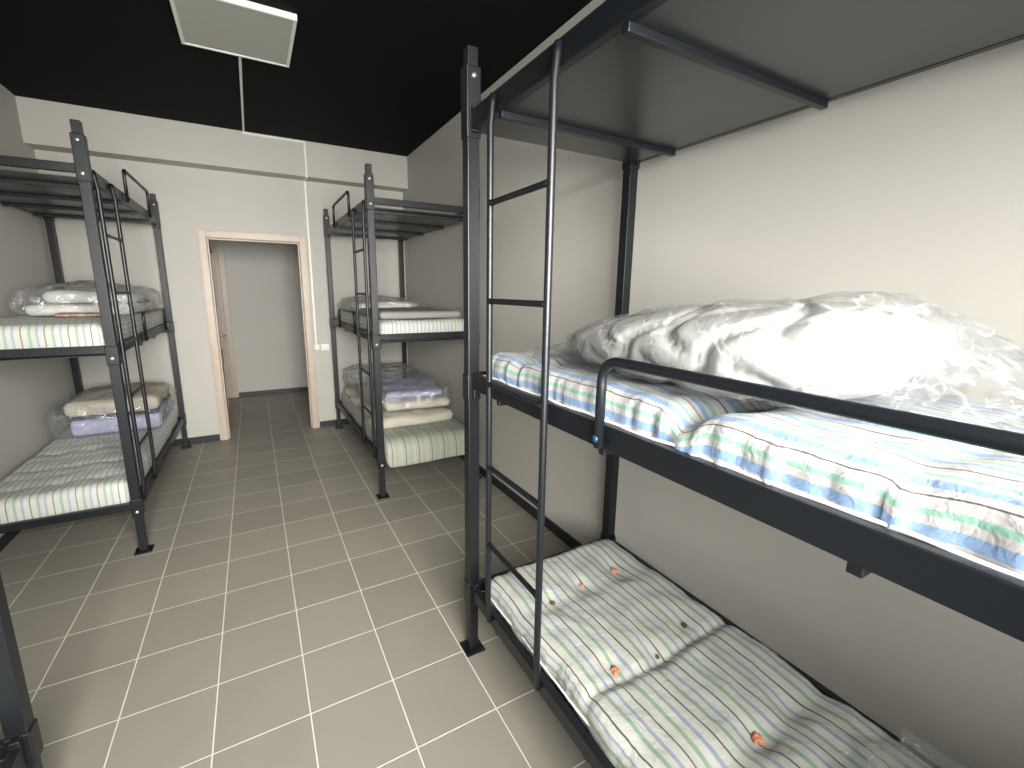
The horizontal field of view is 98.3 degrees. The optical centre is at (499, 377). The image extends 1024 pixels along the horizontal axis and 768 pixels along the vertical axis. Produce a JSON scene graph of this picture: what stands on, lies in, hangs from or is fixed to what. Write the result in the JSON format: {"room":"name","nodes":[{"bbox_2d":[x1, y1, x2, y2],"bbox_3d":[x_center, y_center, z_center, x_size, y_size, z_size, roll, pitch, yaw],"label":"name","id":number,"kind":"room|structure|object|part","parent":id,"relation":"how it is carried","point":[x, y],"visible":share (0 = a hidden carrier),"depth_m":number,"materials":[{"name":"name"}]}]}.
{"room":"dormitory","nodes":[
{"label":"dormitory","id":0,"kind":"room"},
{"bbox_2d":[0,84,75,536],"bbox_3d":[-2.361,-0.196,1.229,0.120,2.885,5.710,-6,13,-28],"label":"wall","id":1,"kind":"structure","parent":0,"point":[31,391],"depth_m":3.12,"materials":[{"name":"paint"}]},
{"bbox_2d":[0,530,20,551],"bbox_3d":[-2.316,1.182,1.532,0.012,0.065,5.710,-6,13,-28],"label":"baseboard","id":2,"kind":"structure","parent":1,"relation":"attached to","point":[6,538],"depth_m":2.62,"materials":[{"name":"black"}]},
{"bbox_2d":[34,149,407,439],"bbox_3d":[-2.416,-0.831,4.464,3.205,2.885,0.120,-6,13,-28],"label":"wall","id":3,"kind":"structure","parent":0,"point":[189,199],"depth_m":4.19,"materials":[{"name":"paint"}]},
{"bbox_2d":[172,434,219,446],"bbox_3d":[-3.251,0.646,4.216,0.993,0.065,0.012,-6,13,-28],"label":"baseboard","id":4,"kind":"structure","parent":3,"relation":"attached to","point":[209,438],"depth_m":4.37,"materials":[{"name":"black"}]},
{"bbox_2d":[15,96,407,191],"bbox_3d":[-2.329,-2.063,4.084,2.965,0.320,0.190,-6,13,-28],"label":"beam","id":5,"kind":"structure","parent":3,"relation":"attached to","point":[45,125],"depth_m":3.83,"materials":[{"name":"paint"}]},
{"bbox_2d":[196,229,319,439],"bbox_3d":[-2.617,-0.481,4.880,0.930,2.035,0.944,-6,13,-28],"label":"door frame","id":6,"kind":"structure","parent":3,"relation":"in","point":[203,236],"depth_m":4.41,"materials":[{"name":"brown wood"}]},
{"bbox_3d":[-3.007,-0.452,4.750,0.008,1.780,0.600,-6,13,-30],"label":"moulding","id":7,"kind":"part","parent":6,"relation":"part of","materials":[{"name":"brown wood"}]},
{"bbox_2d":[238,56,316,343],"bbox_3d":[-1.757,-1.143,3.683,0.516,1.960,1.749,-6,13,-28],"label":"cable trunking","id":8,"kind":"object","parent":3,"relation":"attached to","point":[239,58],"visible":0.92,"depth_m":4.21,"materials":[{"name":"white plastic"}]},
{"bbox_2d":[321,344,329,349],"bbox_3d":[-1.888,-0.325,4.781,0.085,0.070,0.022,-6,13,-28],"label":"socket","id":9,"kind":"object","parent":3,"relation":"attached to","point":[323,346],"visible":1,"depth_m":4.77,"materials":[{"name":"white plastic"}]},
{"bbox_2d":[320,418,349,426],"bbox_3d":[-1.552,0.482,5.139,1.008,0.065,0.012,-6,13,-28],"label":"baseboard","id":10,"kind":"structure","parent":3,"relation":"attached to","point":[343,421],"depth_m":4.95,"materials":[{"name":"black"}]},
{"bbox_2d":[209,240,307,397],"bbox_3d":[-3.393,-1.035,6.192,4.400,2.600,0.120,-6,13,-28],"label":"wall","id":11,"kind":"structure","parent":0,"point":[263,279],"depth_m":6.22,"materials":[{"name":"paint"}]},
{"bbox_2d":[211,247,238,397],"bbox_3d":[-4.072,-0.674,5.802,0.940,2.030,0.019,-6,13,-28],"label":"door","id":12,"kind":"structure","parent":11,"relation":"in","point":[217,252],"depth_m":5.98,"materials":[{"name":"brown wood"}]},
{"bbox_2d":[239,386,307,396],"bbox_3d":[-3.039,0.188,6.561,1.435,0.065,0.012,-6,13,-28],"label":"baseboard","id":13,"kind":"structure","parent":11,"relation":"attached to","point":[297,389],"depth_m":6.42,"materials":[{"name":"black"}]},
{"bbox_2d":[0,391,591,767],"bbox_3d":[-1.520,0.968,3.095,4.400,0.100,8.000,-6,13,-28],"label":"floor","id":14,"kind":"structure","parent":0,"point":[281,612],"depth_m":2.07,"materials":[{"name":"grey tile"}]},
{"bbox_2d":[0,572,43,767],"bbox_3d":[-1.151,0.347,0.056,0.806,2.295,1.984,-6,13,-28],"label":"bunk bed","id":15,"kind":"object","parent":14,"relation":"on","point":[22,746],"visible":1,"depth_m":1.17,"materials":[{"name":"black metal"}]},
{"bbox_3d":[-1.618,1.028,1.037,0.666,0.043,0.025,-6,13,-28],"label":"rail","id":16,"kind":"part","parent":15,"relation":"part of","materials":[{"name":"black metal"}]},
{"bbox_3d":[-0.843,1.165,0.394,0.025,0.055,1.844,-6,13,-28],"label":"rail","id":17,"kind":"part","parent":15,"relation":"part of","materials":[{"name":"black metal"}]},
{"bbox_2d":[0,119,191,555],"bbox_3d":[-2.833,-0.253,3.030,0.774,2.295,2.024,-6,13,-28],"label":"bunk bed","id":18,"kind":"object","parent":14,"relation":"on","point":[88,196],"visible":0.78,"depth_m":2.47,"materials":[{"name":"black metal"}]},
{"bbox_3d":[-3.127,-1.127,2.689,0.025,0.065,1.884,-6,13,-28],"label":"rail","id":19,"kind":"part","parent":18,"relation":"part of","materials":[{"name":"black metal"}]},
{"bbox_3d":[-2.356,-0.997,2.019,0.634,0.043,0.025,-6,13,-28],"label":"rail","id":20,"kind":"part","parent":18,"relation":"part of","materials":[{"name":"black metal"}]},
{"bbox_3d":[-2.365,-0.118,2.191,0.634,0.043,0.025,-6,13,-28],"label":"rail","id":21,"kind":"part","parent":18,"relation":"part of","materials":[{"name":"black metal"}]},
{"bbox_3d":[-2.833,-0.254,3.030,0.663,0.003,1.913,-6,13,-28],"label":"deck panel","id":22,"kind":"part","parent":18,"relation":"part of","materials":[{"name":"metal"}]},
{"bbox_3d":[-3.604,-0.396,3.699,0.045,2.287,0.045,-6,13,-28],"label":"post","id":23,"kind":"part","parent":18,"relation":"part of","materials":[{"name":"black metal"}]},
{"bbox_3d":[-2.373,0.760,2.364,0.634,0.043,0.025,-6,13,-28],"label":"rail","id":24,"kind":"part","parent":18,"relation":"part of","materials":[{"name":"black metal"}]},
{"bbox_3d":[-2.825,-1.127,2.859,0.663,0.003,1.913,-6,13,-28],"label":"deck panel","id":25,"kind":"part","parent":18,"relation":"part of","materials":[{"name":"metal"}]},
{"bbox_2d":[0,309,163,349],"bbox_3d":[-2.839,-0.340,3.002,0.674,0.173,1.898,-6,13,-28],"label":"mattress","id":26,"kind":"object","parent":18,"relation":"on","point":[26,331],"visible":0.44,"depth_m":2.30,"materials":[{"name":"white fabric"}]},
{"bbox_2d":[54,312,99,316],"bbox_3d":[-2.655,-0.397,2.806,0.231,0.024,0.129,-6,13,-28],"label":"folded cloth","id":27,"kind":"object","parent":26,"relation":"on","point":[65,314],"visible":0.86,"depth_m":2.76,"materials":[{"name":"orange fabric"}]},
{"bbox_2d":[16,281,159,312],"bbox_3d":[-2.971,-0.601,3.286,0.677,0.236,1.099,-6,13,-28],"label":"plastic bag","id":28,"kind":"object","parent":26,"relation":"on","point":[75,281],"visible":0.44,"depth_m":3.05,"materials":[{"name":"clear plastic"}]},
{"bbox_2d":[25,301,155,315],"bbox_3d":[-2.955,-0.519,3.276,0.538,0.076,0.991,-6,13,-28],"label":"blanket","id":29,"kind":"object","parent":28,"relation":"in","point":[48,309],"visible":0.62,"depth_m":2.87,"materials":[{"name":"grey fabric"}]},
{"bbox_2d":[43,285,152,302],"bbox_3d":[-2.979,-0.628,3.325,0.500,0.124,0.803,-6,13,-28],"label":"pillow","id":30,"kind":"object","parent":29,"relation":"on","point":[78,294],"visible":0.76,"depth_m":3.01,"materials":[{"name":"grey fabric"}]},
{"bbox_2d":[0,408,177,523],"bbox_3d":[-2.846,0.536,3.175,0.677,0.170,1.887,-6,13,-28],"label":"mattress","id":31,"kind":"object","parent":18,"relation":"on","point":[72,473],"visible":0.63,"depth_m":2.58,"materials":[{"name":"white fabric"}]},
{"bbox_2d":[52,381,177,435],"bbox_3d":[-3.060,0.220,3.557,0.677,0.300,0.840,-6,13,-28],"label":"plastic bag","id":32,"kind":"object","parent":31,"relation":"on","point":[148,381],"visible":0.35,"depth_m":3.46,"materials":[{"name":"clear plastic"}]},
{"bbox_2d":[70,397,172,435],"bbox_3d":[-3.018,0.300,3.587,0.541,0.123,0.665,-6,13,-28],"label":"blanket","id":33,"kind":"object","parent":32,"relation":"in","point":[108,424],"visible":0.51,"depth_m":3.29,"materials":[{"name":"purple fabric"}]},
{"bbox_2d":[71,394,169,420],"bbox_3d":[-3.016,0.229,3.568,0.507,0.026,0.636,-6,13,-28],"label":"folded cloth","id":34,"kind":"object","parent":33,"relation":"on","point":[167,396],"visible":0.16,"depth_m":3.29,"materials":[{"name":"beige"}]},
{"bbox_2d":[63,382,169,416],"bbox_3d":[-3.015,0.146,3.538,0.550,0.144,0.691,-6,13,-28],"label":"pillow","id":35,"kind":"object","parent":34,"relation":"on","point":[95,401],"visible":0.8,"depth_m":3.32,"materials":[{"name":"beige fabric"}]},
{"bbox_3d":[-2.063,-0.118,2.361,0.045,2.287,0.045,-6,13,-28],"label":"post","id":36,"kind":"part","parent":18,"relation":"part of","materials":[{"name":"black metal"}]},
{"bbox_3d":[-2.070,-0.166,2.417,0.031,1.799,0.021,-6,13,-28],"label":"ladder rail","id":37,"kind":"part","parent":18,"relation":"part of","materials":[{"name":"black metal"}]},
{"bbox_3d":[-2.522,-1.185,3.017,0.025,0.065,1.884,-6,13,-28],"label":"rail","id":38,"kind":"part","parent":18,"relation":"part of","materials":[{"name":"black metal"}]},
{"bbox_3d":[-2.234,-0.225,2.709,0.031,1.799,0.021,-6,13,-28],"label":"ladder rail","id":39,"kind":"part","parent":18,"relation":"part of","materials":[{"name":"black metal"}]},
{"bbox_3d":[-2.576,-1.292,3.151,0.020,0.207,0.760,-6,13,-28],"label":"guard rail","id":40,"kind":"part","parent":18,"relation":"part of","materials":[{"name":"black metal"}]},
{"bbox_3d":[-2.531,-0.309,3.189,0.025,0.060,1.884,-6,13,-28],"label":"rail","id":41,"kind":"part","parent":18,"relation":"part of","materials":[{"name":"black metal"}]},
{"bbox_3d":[-2.074,1.008,2.582,0.084,0.008,0.084,-6,13,-28],"label":"foot plate","id":42,"kind":"part","parent":18,"relation":"part of","materials":[{"name":"black metal"}]},
{"bbox_3d":[-2.583,-0.411,3.320,0.020,0.192,0.830,-6,13,-28],"label":"guard rail","id":43,"kind":"part","parent":18,"relation":"part of","materials":[{"name":"black metal"}]},
{"bbox_3d":[-2.842,0.620,3.202,0.663,0.003,1.913,-6,13,-28],"label":"deck panel","id":44,"kind":"part","parent":18,"relation":"part of","materials":[{"name":"metal"}]},
{"bbox_3d":[-2.539,0.566,3.361,0.025,0.055,1.884,-6,13,-28],"label":"rail","id":45,"kind":"part","parent":18,"relation":"part of","materials":[{"name":"black metal"}]},
{"bbox_3d":[-2.999,-0.454,4.027,0.045,2.287,0.045,-6,13,-28],"label":"post","id":46,"kind":"part","parent":18,"relation":"part of","materials":[{"name":"black metal"}]},
{"bbox_2d":[323,163,481,499],"bbox_3d":[-0.979,-0.435,4.048,0.844,2.295,1.964,-6,13,-28],"label":"bunk bed","id":47,"kind":"object","parent":14,"relation":"on","point":[365,220],"visible":0.68,"depth_m":3.26,"materials":[{"name":"black metal"}]},
{"bbox_3d":[-1.765,-0.569,4.674,0.045,2.287,0.045,-6,13,-28],"label":"post","id":48,"kind":"part","parent":47,"relation":"part of","materials":[{"name":"black metal"}]},
{"bbox_3d":[-1.310,-1.371,3.638,0.020,0.197,0.720,-6,13,-28],"label":"guard rail","id":49,"kind":"part","parent":47,"relation":"part of","materials":[{"name":"black metal"}]},
{"bbox_3d":[-1.303,-1.305,3.690,0.025,0.065,1.824,-6,13,-28],"label":"rail","id":50,"kind":"part","parent":47,"relation":"part of","materials":[{"name":"black metal"}]},
{"bbox_3d":[-1.328,-0.493,3.828,0.020,0.182,0.720,-6,13,-28],"label":"guard rail","id":51,"kind":"part","parent":47,"relation":"part of","materials":[{"name":"black metal"}]},
{"bbox_3d":[-1.311,-0.429,3.862,0.025,0.060,1.824,-6,13,-28],"label":"rail","id":52,"kind":"part","parent":47,"relation":"part of","materials":[{"name":"black metal"}]},
{"bbox_3d":[-1.320,0.446,4.034,0.025,0.055,1.824,-6,13,-28],"label":"rail","id":53,"kind":"part","parent":47,"relation":"part of","materials":[{"name":"black metal"}]},
{"bbox_3d":[-1.082,-0.349,3.401,0.031,1.799,0.021,-6,13,-28],"label":"ladder rail","id":54,"kind":"part","parent":47,"relation":"part of","materials":[{"name":"black metal"}]},
{"bbox_3d":[-0.916,-0.289,3.105,0.031,1.799,0.021,-6,13,-28],"label":"ladder rail","id":55,"kind":"part","parent":47,"relation":"part of","materials":[{"name":"black metal"}]},
{"bbox_3d":[-0.858,-0.243,3.059,0.045,2.287,0.045,-6,13,-28],"label":"post","id":56,"kind":"part","parent":47,"relation":"part of","materials":[{"name":"black metal"}]},
{"bbox_3d":[-0.869,0.882,3.280,0.084,0.008,0.084,-6,13,-28],"label":"foot plate","id":57,"kind":"part","parent":47,"relation":"part of","materials":[{"name":"black metal"}]},
{"bbox_3d":[-0.970,-1.308,3.876,0.733,0.003,1.853,-6,13,-28],"label":"deck panel","id":58,"kind":"part","parent":47,"relation":"part of","materials":[{"name":"metal"}]},
{"bbox_2d":[337,310,463,340],"bbox_3d":[-0.966,-0.507,4.017,0.728,0.144,1.855,-6,13,-28],"label":"mattress","id":59,"kind":"object","parent":47,"relation":"on","point":[386,326],"visible":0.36,"depth_m":3.25,"materials":[{"name":"white fabric"}]},
{"bbox_2d":[359,307,460,318],"bbox_3d":[-0.757,-0.531,3.624,0.638,0.063,0.757,-6,13,-28],"label":"blanket","id":60,"kind":"object","parent":59,"relation":"on","point":[395,312],"visible":0.9,"depth_m":3.35,"materials":[{"name":"grey fabric"}]},
{"bbox_3d":[-1.215,-0.725,4.330,0.617,0.163,0.914,-6,13,-28],"label":"plastic bag","id":61,"kind":"object","parent":59,"relation":"on","visible":0},
{"bbox_2d":[343,299,411,311],"bbox_3d":[-1.221,-0.707,4.327,0.522,0.125,0.789,-6,13,-28],"label":"pillow","id":62,"kind":"object","parent":61,"relation":"in","point":[350,305],"visible":0.42,"depth_m":4.06,"materials":[{"name":"grey fabric"}]},
{"bbox_2d":[341,391,463,467],"bbox_3d":[-0.960,0.372,4.160,0.726,0.204,1.920,-6,13,-28],"label":"mattress","id":63,"kind":"object","parent":47,"relation":"on","point":[407,445],"visible":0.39,"depth_m":3.38,"materials":[{"name":"white fabric"}]},
{"bbox_2d":[344,381,452,428],"bbox_3d":[-1.045,0.202,4.184,0.703,0.124,1.550,-6,13,-28],"label":"quilt","id":64,"kind":"object","parent":63,"relation":"on","point":[418,416],"visible":0.51,"depth_m":3.64,"materials":[{"name":"beige fabric"}]},
{"bbox_2d":[343,362,437,410],"bbox_3d":[-1.030,0.037,4.225,0.734,0.239,1.558,-6,13,-28],"label":"plastic bag","id":65,"kind":"object","parent":64,"relation":"on","point":[399,362],"visible":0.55,"depth_m":4.23,"materials":[{"name":"clear plastic"}]},
{"bbox_2d":[382,391,448,410],"bbox_3d":[-0.798,0.163,3.940,0.554,0.076,0.718,-4,12,-22],"label":"blanket","id":66,"kind":"object","parent":65,"relation":"in","point":[397,404],"visible":0.41,"depth_m":3.65,"materials":[{"name":"beige fabric"}]},
{"bbox_2d":[381,377,441,398],"bbox_3d":[-0.825,0.083,3.991,0.499,0.060,0.700,-4,12,-20],"label":"blanket","id":67,"kind":"object","parent":66,"relation":"on","point":[393,388],"visible":0.92,"depth_m":3.85,"materials":[{"name":"purple fabric"}]},
{"bbox_3d":[-1.100,-0.634,5.035,0.045,2.287,0.045,-6,13,-28],"label":"post","id":68,"kind":"part","parent":47,"relation":"part of","materials":[{"name":"black metal"}]},
{"bbox_3d":[-0.516,-1.183,3.062,0.704,0.043,0.025,-6,13,-28],"label":"rail","id":69,"kind":"part","parent":47,"relation":"part of","materials":[{"name":"black metal"}]},
{"bbox_3d":[-0.525,-0.305,3.234,0.704,0.043,0.025,-6,13,-28],"label":"rail","id":70,"kind":"part","parent":47,"relation":"part of","materials":[{"name":"black metal"}]},
{"bbox_3d":[-0.979,-0.435,4.048,0.733,0.003,1.853,-6,13,-28],"label":"deck panel","id":71,"kind":"part","parent":47,"relation":"part of","materials":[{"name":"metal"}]},
{"bbox_3d":[-0.637,-1.370,4.051,0.025,0.065,1.824,-6,13,-28],"label":"rail","id":72,"kind":"part","parent":47,"relation":"part of","materials":[{"name":"black metal"}]},
{"bbox_2d":[460,0,1023,767],"bbox_3d":[0.676,0.171,1.047,0.829,2.295,1.984,-6,13,-28],"label":"bunk bed","id":73,"kind":"object","parent":14,"relation":"on","point":[633,82],"visible":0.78,"depth_m":1.05,"materials":[{"name":"black metal"}]},
{"bbox_3d":[-0.108,0.034,1.685,0.045,2.287,0.045,-6,13,-28],"label":"post","id":74,"kind":"part","parent":73,"relation":"part of","materials":[{"name":"black metal"}]},
{"bbox_3d":[-0.119,1.160,1.906,0.084,0.008,0.084,-6,13,-28],"label":"foot plate","id":75,"kind":"part","parent":73,"relation":"part of","materials":[{"name":"black metal"}]},
{"bbox_3d":[-0.032,0.036,1.493,0.031,1.799,0.021,-6,13,-28],"label":"ladder rail","id":76,"kind":"part","parent":73,"relation":"part of","materials":[{"name":"black metal"}]},
{"bbox_3d":[0.668,1.043,1.218,0.718,0.003,1.873,-6,13,-28],"label":"deck panel","id":77,"kind":"part","parent":73,"relation":"part of","materials":[{"name":"metal"}]},
{"bbox_3d":[0.210,0.851,2.029,0.689,0.043,0.025,-6,13,-28],"label":"rail","id":78,"kind":"part","parent":73,"relation":"part of","materials":[{"name":"black metal"}]},
{"bbox_3d":[0.342,1.051,1.037,0.025,0.055,1.844,-6,13,-28],"label":"rail","id":79,"kind":"part","parent":73,"relation":"part of","materials":[{"name":"black metal"}]},
{"bbox_3d":[0.125,0.092,1.213,0.031,1.799,0.021,-6,13,-28],"label":"ladder rail","id":80,"kind":"part","parent":73,"relation":"part of","materials":[{"name":"black metal"}]},
{"bbox_3d":[0.359,-0.701,0.693,0.025,0.065,1.844,-6,13,-28],"label":"rail","id":81,"kind":"part","parent":73,"relation":"part of","materials":[{"name":"black metal"}]},
{"bbox_3d":[0.544,-0.029,2.039,0.045,2.287,0.045,-6,13,-28],"label":"post","id":82,"kind":"part","parent":73,"relation":"part of","materials":[{"name":"black metal"}]},
{"bbox_2d":[491,539,932,767],"bbox_3d":[0.657,0.984,1.193,0.697,0.121,1.834,-6,13,-28],"label":"mattress","id":83,"kind":"object","parent":73,"relation":"on","point":[655,677],"visible":0.98,"depth_m":1.33,"materials":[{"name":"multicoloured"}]},
{"bbox_3d":[0.350,0.175,0.865,0.025,0.060,1.844,-6,13,-28],"label":"rail","id":84,"kind":"part","parent":73,"relation":"part of","materials":[{"name":"black metal"}]},
{"bbox_3d":[0.685,-0.703,0.876,0.718,0.003,1.873,-6,13,-28],"label":"deck panel","id":85,"kind":"part","parent":73,"relation":"part of","materials":[{"name":"metal"}]},
{"bbox_2d":[482,349,1023,579],"bbox_3d":[0.675,0.099,1.021,0.734,0.142,1.821,-6,13,-28],"label":"mattress","id":86,"kind":"object","parent":73,"relation":"on","point":[964,500],"visible":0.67,"depth_m":0.71,"materials":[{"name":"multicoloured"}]},
{"bbox_2d":[533,291,1022,429],"bbox_3d":[0.618,-0.089,1.040,0.675,0.224,1.249,-6,13,-31],"label":"plastic bag","id":87,"kind":"object","parent":86,"relation":"on","point":[846,291],"visible":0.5,"depth_m":0.81,"materials":[{"name":"clear plastic"}]},
{"bbox_2d":[570,302,951,401],"bbox_3d":[0.537,-0.095,1.118,0.572,0.197,0.838,-6,13,-28],"label":"pillow","id":88,"kind":"object","parent":87,"relation":"in","point":[850,355],"visible":0.88,"depth_m":0.78,"materials":[{"name":"white fabric"}]},
{"bbox_3d":[0.994,0.988,1.391,0.025,0.055,1.844,-6,13,-28],"label":"rail","id":89,"kind":"part","parent":73,"relation":"part of","materials":[{"name":"black metal"}]},
{"bbox_3d":[0.412,0.121,0.688,0.023,0.218,0.778,-6,13,-28],"label":"guard rail","id":90,"kind":"part","parent":73,"relation":"part of","materials":[{"name":"black metal"}]},
{"bbox_3d":[1.012,-0.764,1.047,0.025,0.065,1.844,-6,13,-28],"label":"rail","id":91,"kind":"part","parent":73,"relation":"part of","materials":[{"name":"black metal"}]},
{"bbox_2d":[0,0,591,156],"bbox_3d":[-0.988,-1.798,1.659,3.265,0.120,5.980,-6,13,-28],"label":"ceiling","id":92,"kind":"structure","parent":0,"point":[382,76],"depth_m":2.76,"materials":[{"name":"black paint"}]},
{"bbox_2d":[169,0,296,67],"bbox_3d":[-1.416,-1.867,2.379,0.550,0.030,0.568,-6,13,-28],"label":"recessed light","id":93,"kind":"object","parent":92,"relation":"in","point":[241,28],"visible":1,"depth_m":2.35,"materials":[{"name":"white metal"}]},
{"bbox_2d":[403,0,1023,767],"bbox_3d":[0.341,-0.457,2.695,0.120,2.885,5.710,-6,13,-28],"label":"wall","id":94,"kind":"structure","parent":0,"point":[912,186],"depth_m":1.47,"materials":[{"name":"paint"}]},
{"bbox_2d":[459,455,581,547],"bbox_3d":[0.270,0.932,2.935,0.012,0.065,5.710,-6,13,-28],"label":"baseboard","id":95,"kind":"structure","parent":94,"relation":"attached to","point":[550,525],"depth_m":3.04,"materials":[{"name":"black"}]}
]}

